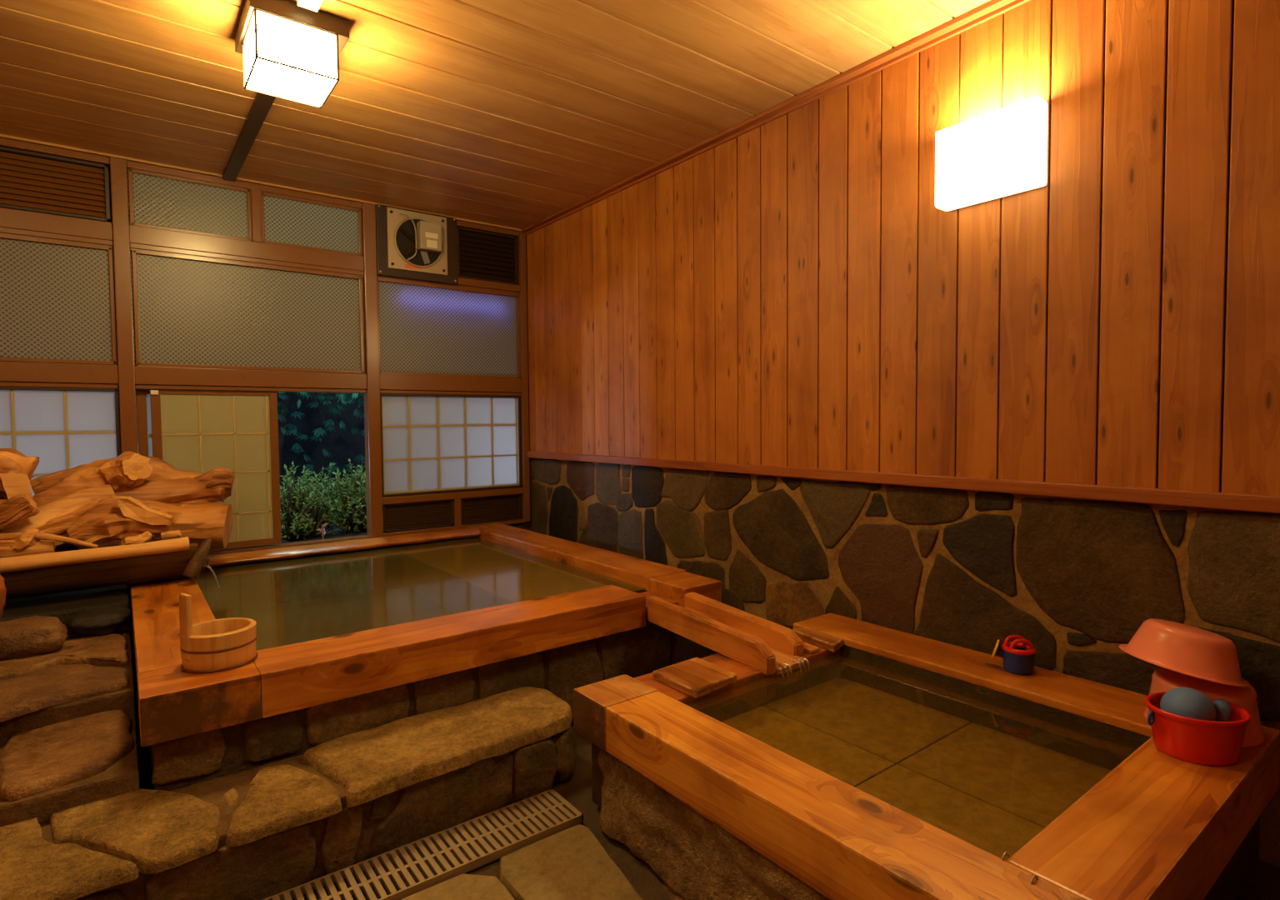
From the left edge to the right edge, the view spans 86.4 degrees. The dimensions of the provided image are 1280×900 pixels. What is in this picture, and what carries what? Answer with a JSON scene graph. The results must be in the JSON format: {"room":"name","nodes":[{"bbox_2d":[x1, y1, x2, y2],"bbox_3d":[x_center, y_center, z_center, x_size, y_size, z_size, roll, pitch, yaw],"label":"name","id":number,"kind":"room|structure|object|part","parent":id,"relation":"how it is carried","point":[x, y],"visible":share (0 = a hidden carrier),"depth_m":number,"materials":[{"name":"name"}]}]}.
{"room":"spa","nodes":[
{"label":"spa","id":0,"kind":"room"},
{"bbox_2d":[0,136,531,653],"bbox_3d":[-2.218,-0.195,3.878,3.710,2.611,0.140,-2,3,-37],"label":"wall","id":1,"kind":"structure","parent":0,"point":[123,237],"depth_m":3.83,"materials":[{"name":"brown wood"}]},
{"bbox_2d":[0,146,110,222],"bbox_3d":[-3.081,-1.279,3.154,0.990,0.281,0.042,-2,3,-37],"label":"air vent","id":2,"kind":"object","parent":1,"relation":"in","point":[30,181],"visible":0.84,"depth_m":3.32,"materials":[{"name":"brown wood"}]},
{"bbox_2d":[0,233,118,365],"bbox_3d":[-3.068,-0.715,3.171,1.011,0.607,0.030,-2,3,-37],"label":"window","id":3,"kind":"structure","parent":1,"relation":"in","point":[57,302],"depth_m":3.34,"materials":[{"name":"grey glass"}]},
{"bbox_2d":[0,385,121,495],"bbox_3d":[-3.064,0.024,3.203,1.018,0.663,0.034,-2,3,-37],"label":"window","id":4,"kind":"structure","parent":1,"relation":"in","point":[66,427],"depth_m":3.36,"materials":[{"name":"white paper"}]},
{"bbox_3d":[-3.063,0.024,3.201,1.000,0.651,0.030,-2,3,-37],"label":"sash","id":5,"kind":"part","parent":4,"relation":"part of","materials":[{"name":"white paper"}]},
{"bbox_2d":[135,389,152,456],"bbox_3d":[-2.400,0.114,3.783,0.614,0.881,0.030,-2,3,-37],"label":"door","id":6,"kind":"structure","parent":1,"relation":"in","point":[142,397],"depth_m":3.59,"materials":[{"name":"brown wood"}]},
{"bbox_2d":[126,168,252,241],"bbox_3d":[-2.403,-1.304,3.662,0.567,0.304,0.030,-2,3,-37],"label":"window","id":7,"kind":"structure","parent":1,"relation":"in","point":[159,201],"depth_m":3.65,"materials":[{"name":"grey glass"}]},
{"bbox_2d":[150,389,281,550],"bbox_3d":[-2.332,0.113,3.777,0.595,0.881,0.042,-2,3,-37],"label":"door","id":8,"kind":"structure","parent":1,"relation":"in","point":[198,431],"depth_m":3.83,"materials":[{"name":"beige paper"}]},
{"bbox_2d":[130,249,364,374],"bbox_3d":[-2.163,-0.752,3.865,1.153,0.607,0.030,-2,3,-37],"label":"window","id":9,"kind":"structure","parent":1,"relation":"in","point":[188,311],"depth_m":3.82,"materials":[{"name":"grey glass"}]},
{"bbox_2d":[0,134,520,231],"bbox_3d":[-2.223,-1.490,3.734,3.610,0.012,0.012,-2,3,-37],"label":"trim","id":10,"kind":"structure","parent":1,"relation":"attached to","point":[1,135],"depth_m":3.67,"materials":[{"name":"brown wood"}]},
{"bbox_2d":[260,191,362,256],"bbox_3d":[-1.931,-1.323,4.024,0.566,0.304,0.030,-2,3,-37],"label":"window","id":11,"kind":"structure","parent":1,"relation":"in","point":[287,221],"depth_m":4.02,"materials":[{"name":"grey glass"}]},
{"bbox_2d":[375,204,457,284],"bbox_3d":[-1.406,-1.308,4.340,0.513,0.434,0.136,-2,3,-37],"label":"exhaust fan","id":12,"kind":"object","parent":1,"relation":"attached to","point":[411,244],"visible":1,"depth_m":4.31,"materials":[{"name":"brown metal"}]},
{"bbox_3d":[-1.431,-1.325,4.366,0.380,0.370,0.062,-2,3,-37],"label":"steel plate","id":13,"kind":"part","parent":12,"relation":"part of","materials":[{"name":"beige metal"}]},
{"bbox_2d":[382,499,453,532],"bbox_3d":[-1.452,0.427,4.463,0.465,0.179,0.042,-2,3,-37],"label":"air vent","id":14,"kind":"object","parent":1,"relation":"in","point":[427,514],"visible":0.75,"depth_m":4.45,"materials":[{"name":"brown wood"}]},
{"bbox_2d":[377,277,520,379],"bbox_3d":[-1.255,-0.788,4.561,1.010,0.613,0.030,-2,3,-37],"label":"window","id":15,"kind":"structure","parent":1,"relation":"in","point":[425,329],"depth_m":4.54,"materials":[{"name":"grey glass"}]},
{"bbox_2d":[380,393,522,497],"bbox_3d":[-1.250,-0.044,4.594,1.011,0.673,0.034,-2,3,-37],"label":"window","id":16,"kind":"structure","parent":1,"relation":"in","point":[431,443],"depth_m":4.57,"materials":[{"name":"white paper"}]},
{"bbox_2d":[457,226,518,284],"bbox_3d":[-1.056,-1.333,4.707,0.450,0.336,0.042,-2,3,-37],"label":"air vent","id":17,"kind":"object","parent":1,"relation":"in","point":[482,255],"visible":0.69,"depth_m":4.70,"materials":[{"name":"brown wood"}]},
{"bbox_2d":[460,493,522,524],"bbox_3d":[-1.044,0.410,4.776,0.462,0.179,0.042,-2,3,-37],"label":"air vent","id":18,"kind":"object","parent":1,"relation":"in","point":[491,508],"visible":0.8,"depth_m":4.77,"materials":[{"name":"brown wood"}]},
{"bbox_2d":[0,0,990,229],"bbox_3d":[-0.560,-1.453,1.608,3.760,0.060,6.010,-2,3,-37],"label":"ceiling","id":19,"kind":"structure","parent":0,"point":[511,113],"depth_m":2.73,"materials":[{"name":"brown wood"}]},
{"bbox_2d":[222,90,275,180],"bbox_3d":[-1.767,-1.463,3.100,0.060,0.022,1.568,-2,3,-37],"label":"beam","id":20,"kind":"structure","parent":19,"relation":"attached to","point":[262,104],"depth_m":3.14,"materials":[{"name":"brown wood"}]},
{"bbox_2d":[235,0,349,108],"bbox_3d":[-1.195,-1.342,2.339,0.295,0.211,0.333,-2,3,-37],"label":"lantern","id":21,"kind":"object","parent":19,"relation":"attached to","point":[290,50],"visible":1,"depth_m":2.23,"materials":[{"name":"white glass"}]},
{"bbox_3d":[-1.196,-1.418,2.337,0.295,0.059,0.330,-2,3,-37],"label":"plate","id":22,"kind":"part","parent":21,"relation":"part of","materials":[{"name":"brown metal"}]},
{"bbox_2d":[297,0,322,11],"bbox_3d":[-0.349,-1.399,1.254,0.060,0.024,2.370,-2,3,-37],"label":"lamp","id":23,"kind":"object","parent":19,"relation":"attached to","point":[313,5],"visible":1,"depth_m":2.17,"materials":[{"name":"white plastic"}]},
{"bbox_2d":[131,651,1279,899],"bbox_3d":[-0.481,1.149,1.600,3.610,0.122,5.660,-2,3,-37],"label":"floor","id":24,"kind":"structure","parent":0,"point":[579,862],"depth_m":1.75,"materials":[{"name":"brown stone"}]},
{"bbox_2d":[0,584,139,826],"bbox_3d":[-2.478,0.875,2.268,1.266,0.450,2.154,-2,3,-37],"label":"stone wall","id":25,"kind":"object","parent":24,"relation":"on","point":[122,777],"visible":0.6,"depth_m":2.02,"materials":[{"name":"brown stone"}]},
{"bbox_2d":[0,664,128,721],"bbox_3d":[-1.886,0.738,2.094,0.502,0.036,0.404,-2,3,-37],"label":"boulder","id":26,"kind":"object","parent":25,"relation":"on","point":[34,691],"visible":1,"depth_m":2.10,"materials":[{"name":"brown stone"}]},
{"bbox_2d":[0,633,129,679],"bbox_3d":[-2.151,0.730,2.364,0.603,0.034,0.507,-2,3,-37],"label":"boulder","id":27,"kind":"object","parent":25,"relation":"on","point":[109,649],"visible":0.65,"depth_m":2.37,"materials":[{"name":"brown stone"}]},
{"bbox_2d":[0,615,67,660],"bbox_3d":[-2.203,0.674,2.421,0.261,0.134,0.232,-2,3,-37],"label":"boulder","id":28,"kind":"object","parent":27,"relation":"on","point":[35,635],"visible":0.94,"depth_m":2.38,"materials":[{"name":"stone"}]},
{"bbox_3d":[-2.236,0.639,2.115,0.330,0.228,0.275,-2,3,-37],"label":"boulder","id":29,"kind":"object","parent":27,"relation":"on","visible":0},
{"bbox_2d":[0,574,6,618],"bbox_3d":[-2.162,0.473,2.121,0.284,0.186,0.234,-2,3,-37],"label":"boulder","id":30,"kind":"object","parent":29,"relation":"on","point":[2,588],"visible":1,"depth_m":2.17,"materials":[{"name":"stone"}]},
{"bbox_2d":[0,709,134,801],"bbox_3d":[-1.638,0.825,1.954,0.296,0.035,0.619,-2,3,-37],"label":"boulder","id":31,"kind":"object","parent":25,"relation":"on","point":[39,760],"visible":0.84,"depth_m":1.85,"materials":[{"name":"brown stone"}]},
{"bbox_2d":[65,604,131,638],"bbox_3d":[-2.110,0.669,2.662,0.203,0.100,0.202,-2,3,-37],"label":"boulder","id":32,"kind":"object","parent":25,"relation":"on","point":[102,621],"visible":1,"depth_m":2.61,"materials":[{"name":"grey stone"}]},
{"bbox_2d":[0,536,212,599],"bbox_3d":[-2.503,0.500,2.818,1.237,0.217,0.433,-2,3,-37],"label":"trough","id":33,"kind":"object","parent":25,"relation":"on","point":[70,568],"visible":0.89,"depth_m":2.83,"materials":[{"name":"brown wood"}]},
{"bbox_2d":[0,539,55,558],"bbox_3d":[-2.632,0.399,2.697,0.484,0.095,0.079,-2,3,-35],"label":"driftwood log","id":34,"kind":"object","parent":33,"relation":"on","point":[41,547],"visible":0.82,"depth_m":2.77,"materials":[{"name":"brown wood"}]},
{"bbox_2d":[0,532,24,539],"bbox_3d":[-2.603,0.353,2.707,0.242,0.031,0.025,-2,3,-33],"label":"stick","id":35,"kind":"object","parent":34,"relation":"on","point":[2,536],"visible":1,"depth_m":2.74,"materials":[{"name":"brown wood"}]},
{"bbox_2d":[0,495,39,529],"bbox_3d":[-2.595,0.268,2.760,0.252,0.166,0.152,-2,3,-37],"label":"driftwood log","id":36,"kind":"object","parent":34,"relation":"on","point":[14,510],"visible":1,"depth_m":2.76,"materials":[{"name":"brown wood"}]},
{"bbox_2d":[10,527,40,552],"bbox_3d":[-2.502,0.372,2.775,0.096,0.112,0.078,-1,3,-22],"label":"driftwood log","id":37,"kind":"object","parent":34,"relation":"on","point":[24,541],"visible":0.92,"depth_m":2.75,"materials":[{"name":"brown wood"}]},
{"bbox_2d":[0,484,116,539],"bbox_3d":[-2.547,0.284,2.944,0.472,0.242,0.162,-3,3,-43],"label":"driftwood log","id":38,"kind":"object","parent":33,"relation":"on","point":[65,505],"visible":0.48,"depth_m":2.94,"materials":[{"name":"brown wood"}]},
{"bbox_2d":[0,448,39,501],"bbox_3d":[-2.762,0.163,2.834,0.425,0.353,0.310,-2,3,-28],"label":"driftwood log","id":39,"kind":"object","parent":38,"relation":"on","point":[17,469],"visible":0.73,"depth_m":2.81,"materials":[{"name":"brown wood"}]},
{"bbox_2d":[9,495,114,545],"bbox_3d":[-2.487,0.329,2.940,0.466,0.239,0.181,-2,3,-37],"label":"driftwood log","id":40,"kind":"object","parent":33,"relation":"on","point":[58,526],"visible":0.3,"depth_m":2.90,"materials":[{"name":"brown wood"}]},
{"bbox_2d":[25,530,98,548],"bbox_3d":[-2.389,0.371,2.818,0.234,0.094,0.026,-2,3,-26],"label":"stick","id":41,"kind":"object","parent":33,"relation":"on","point":[38,535],"visible":0.99,"depth_m":2.81,"materials":[{"name":"brown wood"}]},
{"bbox_2d":[66,495,173,549],"bbox_3d":[-2.301,0.318,3.025,0.374,0.238,0.241,-2,3,-37],"label":"driftwood log","id":42,"kind":"object","parent":33,"relation":"on","point":[108,524],"visible":0.81,"depth_m":2.96,"materials":[{"name":"brown wood"}]},
{"bbox_2d":[125,530,151,544],"bbox_3d":[-2.194,0.392,2.986,0.096,0.069,0.054,-2,3,-29],"label":"driftwood log","id":43,"kind":"object","parent":33,"relation":"on","point":[145,537],"visible":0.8,"depth_m":2.97,"materials":[{"name":"brown wood"}]},
{"bbox_2d":[160,530,181,539],"bbox_3d":[-2.110,0.386,3.072,0.072,0.047,0.048,-1,2,-19],"label":"driftwood log","id":44,"kind":"object","parent":33,"relation":"on","point":[165,535],"visible":0.94,"depth_m":3.06,"materials":[{"name":"brown wood"}]},
{"bbox_2d":[143,500,233,549],"bbox_3d":[-2.240,0.355,3.228,0.554,0.263,0.282,-2,3,-37],"label":"driftwood log","id":45,"kind":"object","parent":33,"relation":"on","point":[197,521],"visible":0.43,"depth_m":3.23,"materials":[{"name":"brown wood"}]},
{"bbox_2d":[32,450,153,506],"bbox_3d":[-2.495,0.170,3.116,0.444,0.323,0.236,-2,3,-37],"label":"driftwood log","id":46,"kind":"object","parent":45,"relation":"on","point":[129,469],"visible":0.7,"depth_m":3.10,"materials":[{"name":"brown wood"}]},
{"bbox_2d":[30,463,89,494],"bbox_3d":[-2.625,0.148,3.133,0.270,0.180,0.131,-2,3,-37],"label":"driftwood log","id":47,"kind":"object","parent":46,"relation":"on","point":[42,483],"visible":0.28,"depth_m":3.06,"materials":[{"name":"brown wood"}]},
{"bbox_2d":[114,466,234,503],"bbox_3d":[-2.241,0.197,3.297,0.499,0.216,0.181,-2,3,-37],"label":"driftwood log","id":48,"kind":"object","parent":45,"relation":"on","point":[217,484],"visible":0.78,"depth_m":3.29,"materials":[{"name":"brown wood"}]},
{"bbox_2d":[146,456,202,479],"bbox_3d":[-2.360,0.128,3.347,0.368,0.201,0.210,-2,3,-37],"label":"driftwood log","id":49,"kind":"object","parent":48,"relation":"on","point":[162,469],"visible":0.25,"depth_m":3.33,"materials":[{"name":"brown wood"}]},
{"bbox_2d":[0,686,576,899],"bbox_3d":[-1.290,1.007,1.696,2.458,0.242,0.610,-2,3,-37],"label":"stone step","id":50,"kind":"structure","parent":24,"relation":"on","point":[261,832],"depth_m":1.77,"materials":[{"name":"brown stone"}]},
{"bbox_2d":[262,788,583,899],"bbox_3d":[-0.804,1.097,1.607,1.476,0.030,0.178,-2,3,-37],"label":"drain grate","id":51,"kind":"object","parent":24,"relation":"on","point":[469,847],"visible":1,"depth_m":1.81,"materials":[{"name":"metal"}]},
{"bbox_2d":[129,523,721,791],"bbox_3d":[-1.127,0.797,3.259,2.076,0.460,2.227,-2,3,-37],"label":"bath","id":52,"kind":"object","parent":24,"relation":"on","point":[357,635],"visible":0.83,"depth_m":2.58,"materials":[{"name":"wood"}]},
{"bbox_2d":[178,593,257,673],"bbox_3d":[-1.245,0.517,2.017,0.195,0.222,0.195,-2,3,-37],"label":"pail","id":53,"kind":"object","parent":52,"relation":"on","point":[222,644],"visible":1,"depth_m":1.95,"materials":[{"name":"brown wood"}]},
{"bbox_3d":[-1.295,0.506,1.944,0.052,0.192,0.016,1,3,34],"label":"handle","id":54,"kind":"part","parent":53,"relation":"part of","materials":[{"name":"brown wood"}]},
{"bbox_3d":[0.014,0.673,2.907,0.205,0.067,0.215,-2,3,-37],"label":"outlet sill","id":55,"kind":"part","parent":52,"relation":"part of","materials":[{"name":"wood"}]},
{"bbox_2d":[662,882,685,899],"bbox_3d":[0.226,1.097,1.630,0.226,0.031,0.403,-2,3,-37],"label":"floor stone","id":56,"kind":"structure","parent":24,"relation":"on","point":[673,896],"depth_m":1.68,"materials":[{"name":"brown stone"}]},
{"bbox_2d":[573,613,1279,899],"bbox_3d":[0.789,0.890,1.806,1.299,0.360,1.655,-2,3,-37],"label":"bath","id":57,"kind":"object","parent":24,"relation":"on","point":[890,764],"visible":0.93,"depth_m":1.70,"materials":[{"name":"wood"}]},
{"bbox_2d":[652,657,736,698],"bbox_3d":[0.179,0.727,2.190,0.202,0.026,0.215,-2,3,-37],"label":"wooden plate","id":58,"kind":"object","parent":57,"relation":"on","point":[696,677],"visible":1,"depth_m":2.16,"materials":[{"name":"brown wood"}]},
{"bbox_2d":[647,591,807,675],"bbox_3d":[0.314,0.669,2.579,0.236,0.139,0.670,-2,3,-37],"label":"chute","id":59,"kind":"object","parent":57,"relation":"on","point":[767,647],"visible":1,"depth_m":2.49,"materials":[{"name":"brown wood"}]},
{"bbox_3d":[0.384,0.666,2.638,0.052,0.116,0.589,-2,3,-37],"label":"rail","id":60,"kind":"part","parent":59,"relation":"part of","materials":[{"name":"brown wood"}]},
{"bbox_2d":[803,643,819,654],"bbox_3d":[0.608,0.718,2.467,0.050,0.015,0.068,-2,3,-37],"label":"wooden plate","id":61,"kind":"object","parent":57,"relation":"on","point":[809,648],"visible":0.76,"depth_m":2.45,"materials":[{"name":"brown wood"}]},
{"bbox_2d":[791,627,842,652],"bbox_3d":[0.660,0.708,2.554,0.083,0.027,0.222,-2,3,-37],"label":"wooden plate","id":62,"kind":"object","parent":57,"relation":"on","point":[832,643],"visible":0.89,"depth_m":2.53,"materials":[{"name":"brown wood"}]},
{"bbox_2d":[991,635,1035,674],"bbox_3d":[1.189,0.646,2.170,0.102,0.110,0.125,-2,3,-37],"label":"watering can","id":63,"kind":"object","parent":57,"relation":"on","point":[1017,655],"visible":1,"depth_m":2.13,"materials":[{"name":"blue plastic"}]},
{"bbox_3d":[1.152,0.642,2.185,0.045,0.047,0.045,-2,3,-37],"label":"spout","id":64,"kind":"part","parent":63,"relation":"part of","materials":[{"name":"blue plastic"}]},
{"bbox_3d":[1.201,0.611,2.159,0.082,0.039,0.052,0,2,0],"label":"handle","id":65,"kind":"part","parent":63,"relation":"part of","materials":[{"name":"red plastic"}]},
{"bbox_2d":[1145,691,1250,765],"bbox_3d":[1.326,0.666,1.627,0.202,0.111,0.188,-2,3,-37],"label":"bucket","id":66,"kind":"object","parent":57,"relation":"on","point":[1183,738],"visible":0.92,"depth_m":1.57,"materials":[{"name":"red plastic"}]},
{"bbox_3d":[1.220,0.640,1.627,0.035,0.035,0.007,-2,3,-37],"label":"ring handle","id":67,"kind":"part","parent":66,"relation":"part of","materials":[{"name":"blue plastic"}]},
{"bbox_2d":[1160,687,1216,721],"bbox_3d":[1.310,0.620,1.630,0.117,0.099,0.104,-2,3,-37],"label":"ball","id":68,"kind":"object","parent":66,"relation":"in","point":[1184,702],"visible":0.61,"depth_m":1.60,"materials":[{"name":"grey plastic"}]},
{"bbox_2d":[1212,699,1232,721],"bbox_3d":[1.390,0.636,1.629,0.043,0.078,0.039,-2,3,-37],"label":"toy","id":69,"kind":"object","parent":66,"relation":"in","point":[1223,709],"visible":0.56,"depth_m":1.62,"materials":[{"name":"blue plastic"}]},
{"bbox_2d":[1143,667,1264,748],"bbox_3d":[1.454,0.650,1.763,0.242,0.130,0.242,-2,3,-37],"label":"stool","id":70,"kind":"object","parent":57,"relation":"on","point":[1163,680],"visible":0.41,"depth_m":1.68,"materials":[{"name":"pink plastic"}]},
{"bbox_2d":[1119,618,1249,687],"bbox_3d":[1.395,0.513,1.756,0.265,0.135,0.266,-2,3,-37],"label":"basin","id":71,"kind":"object","parent":70,"relation":"on","point":[1185,649],"visible":1,"depth_m":1.68,"materials":[{"name":"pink plastic"}]},
{"bbox_2d":[526,0,1279,867],"bbox_3d":[0.903,-0.178,2.806,0.163,2.611,5.960,-2,3,-37],"label":"wall","id":72,"kind":"structure","parent":0,"point":[795,290],"depth_m":2.36,"materials":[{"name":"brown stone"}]},
{"bbox_2d":[520,0,1029,234],"bbox_3d":[0.909,-1.459,2.578,0.070,0.033,5.660,-2,3,-37],"label":"trim","id":73,"kind":"structure","parent":72,"relation":"attached to","point":[992,8],"depth_m":2.81,"materials":[{"name":"brown wood"}]},
{"bbox_2d":[527,450,1279,513],"bbox_3d":[0.933,0.107,2.650,0.046,0.043,5.660,-2,3,-37],"label":"trim","id":74,"kind":"structure","parent":72,"relation":"attached to","point":[1242,502],"depth_m":2.29,"materials":[{"name":"brown wood"}]},
{"bbox_2d":[935,96,1048,210],"bbox_3d":[1.146,-0.957,2.235,0.098,0.260,0.330,-2,3,-37],"label":"wall sconce","id":75,"kind":"object","parent":72,"relation":"attached to","point":[1002,152],"visible":1,"depth_m":2.18,"materials":[{"name":"white plastic"}]},
{"bbox_3d":[1.180,-0.959,2.261,0.012,0.250,0.310,-2,3,-37],"label":"plate","id":76,"kind":"part","parent":75,"relation":"part of","materials":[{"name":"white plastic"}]},
{"label":"outside","id":77,"kind":"structure","parent":0,"visible":0},
{"bbox_2d":[135,389,367,549],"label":"window","id":78,"kind":"structure","parent":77,"point":[312,419],"depth_m":7.45,"materials":[{"name":"glass"}]},
{"bbox_2d":[202,390,364,500],"bbox_3d":[-3.172,-0.671,6.505,2.570,2.370,0.887,-2,3,-37],"label":"tree","id":79,"kind":"object","parent":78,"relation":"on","point":[282,409],"visible":0.15,"depth_m":6.57,"materials":[{"name":"teal plant"}]},
{"bbox_2d":[280,461,339,541],"bbox_3d":[-2.274,0.338,4.566,0.498,0.539,0.360,-2,3,-25],"label":"bush","id":80,"kind":"object","parent":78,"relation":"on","point":[297,525],"visible":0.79,"depth_m":4.53,"materials":[{"name":"green plant"}]},
{"bbox_2d":[280,462,350,529],"bbox_3d":[-2.396,0.344,5.015,0.598,0.499,0.329,-2,3,-37],"label":"bush","id":81,"kind":"object","parent":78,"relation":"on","point":[332,487],"visible":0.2,"depth_m":5.04,"materials":[{"name":"green plant"}]},
{"bbox_2d":[278,391,358,407],"bbox_3d":[-2.683,-0.327,5.491,1.878,1.759,0.748,-2,3,-37],"label":"tree","id":82,"kind":"object","parent":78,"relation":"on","point":[327,397],"visible":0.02,"depth_m":5.61,"materials":[{"name":"teal plant"}]},
{"bbox_2d":[316,523,328,539],"bbox_3d":[-2.006,0.526,4.309,0.056,0.130,0.076,-1,2,-2],"label":"sprig","id":83,"kind":"object","parent":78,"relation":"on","point":[322,530],"visible":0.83,"depth_m":4.31,"materials":[{"name":"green plant"}]},
{"bbox_2d":[325,458,367,533],"bbox_3d":[-1.952,0.326,4.801,0.553,0.537,0.386,-2,3,-37],"label":"bush","id":84,"kind":"object","parent":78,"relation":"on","point":[354,507],"visible":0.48,"depth_m":4.73,"materials":[{"name":"green plant"}]}
]}

